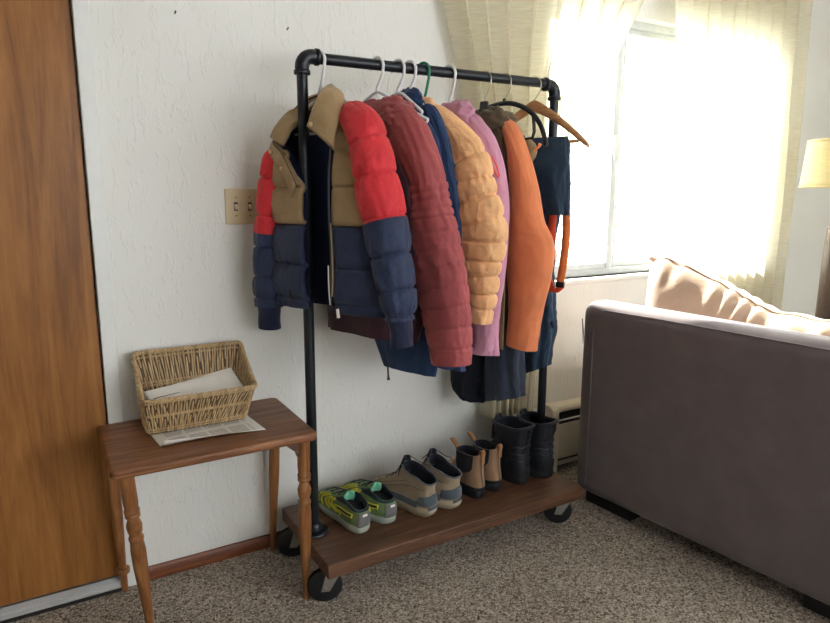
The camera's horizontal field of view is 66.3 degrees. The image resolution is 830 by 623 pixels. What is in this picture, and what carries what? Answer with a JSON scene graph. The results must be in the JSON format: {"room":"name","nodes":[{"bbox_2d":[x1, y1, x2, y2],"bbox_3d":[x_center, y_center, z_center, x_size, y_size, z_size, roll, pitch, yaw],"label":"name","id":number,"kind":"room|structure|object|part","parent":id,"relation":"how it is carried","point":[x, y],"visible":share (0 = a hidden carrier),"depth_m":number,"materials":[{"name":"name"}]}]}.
{"room":"living room","nodes":[
{"label":"living room","id":0,"kind":"room"},
{"bbox_2d":[357,511,370,527],"bbox_3d":[-0.168,0.690,2.110,0.052,0.048,0.014,-8,13,-38],"label":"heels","id":1,"kind":"structure","parent":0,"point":[362,521],"depth_m":2.10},
{"bbox_2d":[384,501,396,517],"bbox_3d":[-0.081,0.678,2.173,0.052,0.048,0.014,-8,13,-38],"label":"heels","id":2,"kind":"structure","parent":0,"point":[389,512],"depth_m":2.17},
{"bbox_2d":[10,460,829,622],"bbox_3d":[1.282,1.078,1.383,6.200,0.050,3.840,-6,12,-30],"label":"floor","id":3,"kind":"structure","parent":0,"point":[597,565],"depth_m":2.11,"materials":[{"name":"carpet"}]},
{"bbox_2d":[98,398,316,622],"bbox_3d":[-0.644,0.642,2.009,0.576,0.572,0.404,-6,12,-30],"label":"side table","id":4,"kind":"object","parent":3,"relation":"on","point":[129,452],"visible":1,"depth_m":1.88,"materials":[{"name":"brown wood"}]},
{"bbox_3d":[-0.950,0.650,2.023,0.042,0.546,0.066,0,10,-2],"label":"leg","id":5,"kind":"part","parent":4,"relation":"part of","materials":[{"name":"brown wood"}]},
{"bbox_3d":[-0.776,0.693,1.789,0.043,0.549,0.125,0,10,-2],"label":"leg","id":6,"kind":"part","parent":4,"relation":"part of","materials":[{"name":"brown wood"}]},
{"bbox_2d":[151,415,265,445],"bbox_3d":[-0.640,0.346,1.946,0.300,0.032,0.210,-7,13,-35],"label":"printed sheet","id":7,"kind":"object","parent":4,"relation":"on","point":[248,424],"visible":0.7,"depth_m":1.93,"materials":[{"name":"paper"}]},
{"bbox_2d":[131,340,257,434],"bbox_3d":[-0.690,0.235,2.002,0.350,0.225,0.204,-6,12,-30],"label":"wicker basket","id":8,"kind":"object","parent":7,"relation":"on","point":[155,368],"visible":0.98,"depth_m":2.00,"materials":[{"name":"wicker"}]},
{"bbox_2d":[146,375,221,399],"bbox_3d":[-0.713,0.255,1.985,0.217,0.059,0.097,-8,13,-37],"label":"envelope","id":9,"kind":"object","parent":8,"relation":"in","point":[209,383],"visible":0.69,"depth_m":2.00,"materials":[{"name":"white paper"}]},
{"bbox_2d":[169,368,242,389],"bbox_3d":[-0.672,0.239,2.042,0.209,0.074,0.103,-7,12,-33],"label":"envelope","id":10,"kind":"object","parent":8,"relation":"in","point":[227,379],"visible":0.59,"depth_m":2.08,"materials":[{"name":"white paper"}]},
{"bbox_3d":[-0.501,0.606,2.273,0.063,0.546,0.037,6,12,27],"label":"leg","id":11,"kind":"part","parent":4,"relation":"part of","materials":[{"name":"brown wood"}]},
{"bbox_3d":[-0.344,0.658,1.995,0.043,0.545,0.047,-6,12,-30],"label":"leg","id":12,"kind":"part","parent":4,"relation":"part of","materials":[{"name":"brown wood"}]},
{"bbox_2d":[277,48,582,601],"bbox_3d":[0.080,0.022,2.251,1.113,1.704,0.429,-6,12,-30],"label":"clothes rack","id":13,"kind":"object","parent":3,"relation":"on","point":[337,551],"visible":0.7,"depth_m":2.12,"materials":[{"name":"brown wood"}]},
{"bbox_2d":[295,49,325,135],"bbox_3d":[-0.288,-0.657,1.905,0.387,0.245,0.010,7,13,34],"label":"clothes hanger","id":14,"kind":"object","parent":13,"relation":"hanging from","point":[322,51],"visible":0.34,"depth_m":1.89,"materials":[{"name":"white plastic"}]},
{"bbox_2d":[252,84,416,348],"bbox_3d":[-0.247,-0.293,1.897,0.626,0.757,0.191,7,13,34],"label":"puffer jacket","id":15,"kind":"object","parent":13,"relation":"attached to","point":[363,265],"visible":0.98,"depth_m":1.81,"materials":[{"name":"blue fabric"}]},
{"bbox_3d":[-0.245,-0.135,1.937,0.477,0.255,0.165,7,13,34],"label":"panel","id":16,"kind":"part","parent":15,"relation":"part of","materials":[{"name":"blue fabric"}]},
{"bbox_3d":[-0.247,-0.075,1.833,0.004,0.115,0.008,7,13,34],"label":"pocket cord","id":17,"kind":"part","parent":15,"relation":"part of","materials":[{"name":"white fabric"}]},
{"bbox_2d":[318,487,370,533],"bbox_3d":[-0.246,0.662,2.219,0.107,0.119,0.290,-8,13,-38],"label":"shoe","id":18,"kind":"object","parent":13,"relation":"on","point":[349,508],"visible":0.98,"depth_m":2.16,"materials":[{"name":"green fabric"}]},
{"bbox_2d":[342,479,396,523],"bbox_3d":[-0.173,0.652,2.272,0.107,0.119,0.290,-8,13,-38],"label":"shoe","id":19,"kind":"object","parent":13,"relation":"on","point":[381,501],"visible":0.87,"depth_m":2.19,"materials":[{"name":"green fabric"}]},
{"bbox_2d":[362,56,428,122],"bbox_3d":[-0.119,-0.687,2.000,0.416,0.221,0.010,9,13,39],"label":"clothes hanger","id":20,"kind":"object","parent":13,"relation":"hanging from","point":[377,91],"visible":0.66,"depth_m":1.98,"materials":[{"name":"white plastic"}]},
{"bbox_3d":[-0.119,-0.642,2.008,0.414,0.107,0.010,9,13,39],"label":"arm","id":21,"kind":"part","parent":20,"relation":"part of","materials":[{"name":"white plastic"}]},
{"bbox_2d":[327,94,472,366],"bbox_3d":[-0.076,-0.269,2.040,0.651,0.824,0.138,9,13,39],"label":"quilted jacket","id":22,"kind":"object","parent":20,"relation":"hanging from","point":[443,294],"visible":0.44,"depth_m":1.88,"materials":[{"name":"fabric"}]},
{"bbox_2d":[369,94,414,113],"bbox_3d":[-0.079,-0.614,1.995,0.191,0.129,0.109,9,13,39],"label":"hood","id":23,"kind":"object","parent":22,"relation":"attached to","point":[395,104],"depth_m":1.94,"materials":[{"name":"red fabric"}]},
{"bbox_3d":[-0.049,-0.353,1.923,0.137,0.361,0.014,10,14,42],"label":"panel","id":24,"kind":"part","parent":22,"relation":"part of","materials":[{"name":"fabric"}]},
{"bbox_2d":[373,455,437,516],"bbox_3d":[-0.036,0.607,2.319,0.304,0.193,0.113,9,14,41],"label":"boot","id":25,"kind":"object","parent":13,"relation":"on","point":[412,485],"visible":0.88,"depth_m":2.26,"materials":[{"name":"beige fabric"}]},
{"bbox_2d":[391,58,422,114],"bbox_3d":[-0.054,-0.711,2.034,0.208,0.187,0.010,9,13,39],"label":"clothes hanger","id":26,"kind":"object","parent":13,"relation":"hanging from","point":[404,95],"visible":0.58,"depth_m":2.01,"materials":[{"name":"white plastic"}]},
{"bbox_3d":[-0.054,-0.668,2.042,0.206,0.075,0.010,9,13,39],"label":"arm","id":27,"kind":"part","parent":26,"relation":"part of","materials":[{"name":"white plastic"}]},
{"bbox_2d":[375,120,441,379],"bbox_3d":[-0.077,-0.229,2.141,0.461,0.948,0.054,9,13,39],"label":"jacket","id":28,"kind":"object","parent":26,"relation":"hanging from","point":[415,359],"visible":0.05,"depth_m":2.13,"materials":[{"name":"blue fabric"}]},
{"bbox_2d":[405,60,423,104],"bbox_3d":[-0.018,-0.715,2.055,0.188,0.187,0.010,9,13,39],"label":"clothes hanger","id":29,"kind":"object","parent":13,"relation":"hanging from","point":[407,61],"visible":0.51,"depth_m":2.03,"materials":[{"name":"white plastic"}]},
{"bbox_2d":[398,87,465,371],"bbox_3d":[-0.028,-0.279,2.139,0.490,0.907,0.053,9,13,39],"label":"jacket","id":30,"kind":"object","parent":29,"relation":"hanging from","point":[430,111],"visible":0.16,"depth_m":1.99,"materials":[{"name":"blue fabric"}]},
{"bbox_2d":[398,87,425,115],"bbox_3d":[-0.009,-0.657,2.054,0.067,0.136,0.148,-6,12,-30],"label":"hood","id":31,"kind":"object","parent":30,"relation":"attached to","point":[414,93],"depth_m":2.03,"materials":[{"name":"blue fabric"}]},
{"bbox_2d":[417,61,430,96],"bbox_3d":[0.026,-0.692,2.085,0.287,0.242,0.010,9,13,39],"label":"clothes hanger","id":32,"kind":"object","parent":13,"relation":"hanging from","point":[423,62],"visible":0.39,"depth_m":2.06,"materials":[{"name":"green plastic"}]},
{"bbox_2d":[422,96,507,324],"bbox_3d":[0.053,-0.342,2.117,0.604,0.720,0.098,9,13,39],"label":"puffer jacket","id":33,"kind":"object","parent":32,"relation":"hanging from","point":[484,228],"visible":0.34,"depth_m":1.96,"materials":[{"name":"fabric"}]},
{"bbox_2d":[422,96,435,104],"bbox_3d":[0.035,-0.660,2.079,0.090,0.086,0.051,9,13,39],"label":"hood","id":34,"kind":"object","parent":33,"relation":"attached to","point":[429,100],"depth_m":2.05,"materials":[{"name":"fabric"}]},
{"bbox_2d":[282,472,582,579],"bbox_3d":[0.086,0.717,2.384,1.064,0.046,0.429,-6,12,-30],"label":"shelf","id":35,"kind":"object","parent":13,"relation":"attached to","point":[337,551],"depth_m":2.19,"materials":[{"name":"brown wood"}]},
{"bbox_3d":[0.092,-0.793,2.107,0.924,0.039,0.033,-6,12,-30],"label":"rail","id":36,"kind":"part","parent":13,"relation":"part of","materials":[{"name":"black metal"}]},
{"bbox_2d":[422,448,461,508],"bbox_3d":[0.051,0.598,2.370,0.302,0.193,0.128,10,14,43],"label":"boot","id":37,"kind":"object","parent":13,"relation":"on","point":[448,488],"visible":0.64,"depth_m":2.28,"materials":[{"name":"beige fabric"}]},
{"bbox_2d":[441,64,456,102],"bbox_3d":[0.113,-0.711,2.134,0.268,0.223,0.010,9,13,39],"label":"clothes hanger","id":38,"kind":"object","parent":13,"relation":"hanging from","point":[449,65],"visible":0.38,"depth_m":2.11,"materials":[{"name":"white plastic"}]},
{"bbox_2d":[441,99,509,355],"bbox_3d":[0.108,-0.290,2.211,0.506,0.845,0.108,9,13,39],"label":"hooded jacket","id":39,"kind":"object","parent":38,"relation":"hanging from","point":[485,337],"visible":0.23,"depth_m":2.06,"materials":[{"name":"pink fabric"}]},
{"bbox_2d":[441,99,475,122],"bbox_3d":[0.138,-0.646,2.123,0.110,0.121,0.181,-6,12,-30],"label":"hood","id":40,"kind":"object","parent":39,"relation":"attached to","point":[463,109],"depth_m":2.06,"materials":[{"name":"pink fabric"}]},
{"bbox_2d":[449,437,485,498],"bbox_3d":[0.172,0.584,2.461,0.094,0.188,0.278,-8,13,-39],"label":"boot","id":41,"kind":"object","parent":13,"relation":"on","point":[470,460],"visible":0.81,"depth_m":2.37,"materials":[{"name":"brown leather"}]},
{"bbox_2d":[448,431,502,490],"bbox_3d":[0.228,0.576,2.509,0.094,0.188,0.278,-8,13,-39],"label":"boot","id":42,"kind":"object","parent":13,"relation":"on","point":[492,469],"visible":0.58,"depth_m":2.42,"materials":[{"name":"brown leather"}]},
{"bbox_2d":[477,71,491,110],"bbox_3d":[0.233,-0.729,2.213,0.263,0.207,0.016,9,13,39],"label":"clothes hanger","id":43,"kind":"object","parent":13,"relation":"hanging from","point":[484,104],"visible":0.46,"depth_m":2.20,"materials":[{"name":"metal"}]},
{"bbox_2d":[475,105,554,351],"bbox_3d":[0.248,-0.295,2.266,0.553,0.836,0.110,9,13,39],"label":"jacket","id":44,"kind":"object","parent":43,"relation":"hanging from","point":[531,249],"visible":0.41,"depth_m":2.13,"materials":[{"name":"orange fabric"}]},
{"bbox_2d":[499,283,504,349],"bbox_3d":[0.280,0.015,2.239,0.077,0.235,0.012,7,12,33],"label":"jacket","id":45,"kind":"object","parent":44,"relation":"attached to","point":[501,321],"depth_m":2.23,"materials":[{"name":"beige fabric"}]},
{"bbox_2d":[475,105,541,160],"bbox_3d":[0.298,-0.606,2.175,0.130,0.199,0.274,-6,12,-30],"label":"hood","id":46,"kind":"object","parent":44,"relation":"attached to","point":[513,146],"depth_m":2.13,"materials":[{"name":"brown fabric"}]},
{"bbox_2d":[491,413,535,484],"bbox_3d":[0.355,0.534,2.571,0.129,0.247,0.310,-8,13,-37],"label":"boot","id":47,"kind":"object","parent":13,"relation":"on","point":[514,434],"visible":0.87,"depth_m":2.48,"materials":[{"name":"black leather"}]},
{"bbox_2d":[513,462,530,477],"bbox_3d":[0.427,0.624,2.491,0.089,0.040,0.037,-8,13,-37],"label":"boot","id":48,"kind":"object","parent":47,"relation":"on","point":[519,470],"depth_m":2.47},
{"bbox_2d":[489,73,547,146],"bbox_3d":[0.305,-0.711,2.264,0.388,0.260,0.012,9,13,39],"label":"clothes hanger","id":49,"kind":"object","parent":13,"relation":"hanging from","point":[535,119],"visible":0.62,"depth_m":2.19,"materials":[{"name":"plastic"}]},
{"bbox_2d":[450,135,525,402],"bbox_3d":[0.277,-0.130,2.392,0.350,1.014,0.098,10,14,44],"label":"trousers","id":50,"kind":"object","parent":49,"relation":"hanging from","point":[502,377],"visible":0.3,"depth_m":2.39,"materials":[{"name":"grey fabric"}]},
{"bbox_3d":[0.231,0.075,2.475,0.223,0.579,0.093,9,13,39],"label":"leg","id":51,"kind":"part","parent":50,"relation":"part of","materials":[{"name":"black fabric"}]},
{"bbox_3d":[0.342,0.081,2.363,0.165,0.548,0.098,9,13,39],"label":"leg","id":52,"kind":"part","parent":50,"relation":"part of","materials":[{"name":"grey fabric"}]},
{"bbox_2d":[516,408,558,477],"bbox_3d":[0.455,0.525,2.623,0.129,0.247,0.310,-8,13,-36],"label":"boot","id":53,"kind":"object","parent":13,"relation":"on","point":[541,460],"visible":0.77,"depth_m":2.52,"materials":[{"name":"black leather"}]},
{"bbox_2d":[536,458,553,471],"bbox_3d":[0.527,0.615,2.543,0.089,0.040,0.037,-8,13,-36],"label":"boot","id":54,"kind":"object","parent":53,"relation":"on","point":[542,464],"depth_m":2.52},
{"bbox_2d":[514,76,589,147],"bbox_3d":[0.431,-0.719,2.310,0.442,0.262,0.039,9,13,39],"label":"clothes hanger","id":55,"kind":"object","parent":13,"relation":"hanging from","point":[538,107],"visible":0.62,"depth_m":2.27,"materials":[{"name":"wood"}]},
{"bbox_2d":[525,136,570,372],"bbox_3d":[0.487,-0.178,2.351,0.215,0.904,0.121,9,13,39],"label":"jacket","id":56,"kind":"object","parent":55,"relation":"hanging from","point":[551,164],"visible":0.51,"depth_m":2.26,"materials":[{"name":"blue fabric"}]},
{"bbox_2d":[577,300,829,619],"bbox_3d":[1.382,0.418,2.445,0.949,0.865,1.165,-7,13,-34],"label":"sofa","id":57,"kind":"object","parent":3,"relation":"on","point":[713,432],"visible":1,"depth_m":2.15,"materials":[{"name":"grey fabric"}]},
{"bbox_2d":[645,255,829,336],"bbox_3d":[1.176,0.085,2.293,0.208,0.514,0.807,-7,12,-33],"label":"cushion","id":58,"kind":"object","parent":57,"relation":"on","point":[674,284],"visible":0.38,"depth_m":2.31,"materials":[{"name":"fabric"}]},
{"bbox_2d":[798,138,829,319],"bbox_3d":[2.087,-0.065,3.197,0.385,1.550,0.385,-6,12,-30],"label":"floor lamp","id":59,"kind":"object","parent":3,"relation":"on","point":[816,165],"visible":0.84,"depth_m":3.10,"materials":[{"name":"fabric"}]},
{"bbox_3d":[2.090,-0.715,3.078,0.385,0.227,0.385,-6,12,-30],"label":"shade trim","id":60,"kind":"part","parent":59,"relation":"part of","materials":[{"name":"fabric"}]},
{"bbox_3d":[2.090,-0.715,3.078,0.378,0.223,0.378,-6,12,-30],"label":"lamp shade","id":61,"kind":"part","parent":59,"relation":"part of","materials":[{"name":"fabric"}]},
{"bbox_2d":[70,0,829,565],"bbox_3d":[0.350,-0.438,2.727,6.200,2.440,0.140,-6,12,-30],"label":"wall","id":62,"kind":"structure","parent":0,"point":[190,101],"depth_m":2.14,"materials":[{"name":"paint"}]},
{"bbox_2d":[0,0,117,606],"bbox_3d":[-1.362,-0.071,1.670,0.929,2.003,0.124,-6,12,-30],"label":"door","id":63,"kind":"structure","parent":62,"relation":"in","point":[56,530],"depth_m":1.88,"materials":[{"name":"brown wood"}]},
{"bbox_2d":[0,575,121,622],"bbox_3d":[-1.378,0.932,1.880,0.935,0.038,0.078,-6,12,-30],"label":"trim","id":64,"kind":"structure","parent":62,"relation":"attached to","point":[34,606],"depth_m":2.00,"materials":[{"name":"metal"}]},
{"bbox_2d":[69,0,136,586],"bbox_3d":[-1.405,-0.089,1.730,1.038,2.100,0.144,-6,12,-30],"label":"trim","id":65,"kind":"structure","parent":62,"relation":"attached to","point":[80,8],"depth_m":1.89,"materials":[{"name":"white paint"}]},
{"bbox_2d":[149,530,281,580],"bbox_3d":[-0.171,0.807,2.558,1.757,0.048,0.012,-6,12,-30],"label":"baseboard","id":66,"kind":"structure","parent":62,"relation":"attached to","point":[174,566],"depth_m":2.23,"materials":[{"name":"brown wood"}]},
{"bbox_2d":[224,189,257,223],"bbox_3d":[-0.568,-0.347,2.103,0.116,0.116,0.018,-6,12,-30],"label":"light switch","id":67,"kind":"object","parent":62,"relation":"attached to","point":[240,204],"visible":0.91,"depth_m":2.10,"materials":[{"name":"beige plastic"}]},
{"bbox_2d":[545,397,580,471],"bbox_3d":[1.260,0.519,3.317,1.510,0.312,0.077,-6,12,-30],"label":"baseboard heater","id":68,"kind":"object","parent":62,"relation":"attached to","point":[566,436],"visible":0.27,"depth_m":2.96,"materials":[{"name":"metal"}]},
{"bbox_3d":[1.291,0.537,3.307,1.470,0.170,0.016,-6,12,-30],"label":"panel","id":69,"kind":"part","parent":68,"relation":"part of","materials":[{"name":"metal"}]},
{"bbox_2d":[555,271,648,284],"bbox_3d":[1.236,-0.194,3.222,1.640,0.022,0.095,-6,12,-30],"label":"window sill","id":70,"kind":"structure","parent":62,"relation":"attached to","point":[620,276],"depth_m":2.99,"materials":[{"name":"white paint"}]},
{"bbox_2d":[554,21,680,277],"bbox_3d":[1.206,-0.790,3.170,1.580,1.170,0.064,-6,12,-30],"label":"window","id":71,"kind":"structure","parent":62,"relation":"in","point":[638,29],"depth_m":3.02,"materials":[{"name":"metal"}]},
{"bbox_3d":[1.073,-1.620,2.802,2.630,0.028,0.092,-6,12,-30],"label":"curtain rod","id":72,"kind":"object","parent":62,"relation":"attached to","visible":0},
{"bbox_2d":[442,0,644,422],"bbox_3d":[0.578,-0.554,2.666,1.277,2.027,0.100,-6,12,-30],"label":"window curtain","id":73,"kind":"object","parent":72,"relation":"hanging from","point":[575,44],"visible":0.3,"depth_m":2.56,"materials":[{"name":"beige fabric"}]},
{"bbox_2d":[676,0,812,310],"bbox_3d":[1.623,-0.655,3.264,1.182,2.037,0.083,-6,12,-30],"label":"window curtain","id":74,"kind":"object","parent":72,"relation":"hanging from","point":[741,65],"visible":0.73,"depth_m":3.24,"materials":[{"name":"beige fabric"}]},
{"label":"outside","id":75,"kind":"structure","parent":0,"visible":0},
{"bbox_2d":[556,224,679,265],"bbox_3d":[-0.099,-2.012,19.871,32.000,0.050,29.840,-6,12,-30],"label":"ground","id":76,"kind":"structure","parent":75,"point":[632,242],"depth_m":21.37,"materials":[{"name":"white"}]},
{"bbox_2d":[556,213,617,264],"bbox_3d":[2.060,-0.613,8.348,1.158,1.379,1.224,4,11,21],"label":"shrub","id":77,"kind":"object","parent":76,"relation":"on","point":[588,241],"visible":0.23,"depth_m":8.20,"materials":[{"name":"white plant"}]},
{"bbox_3d":[2.084,-0.432,8.400,0.465,1.006,0.485,-6,12,-30],"label":"stem","id":78,"kind":"part","parent":77,"relation":"part of","materials":[{"name":"white"}]}
]}

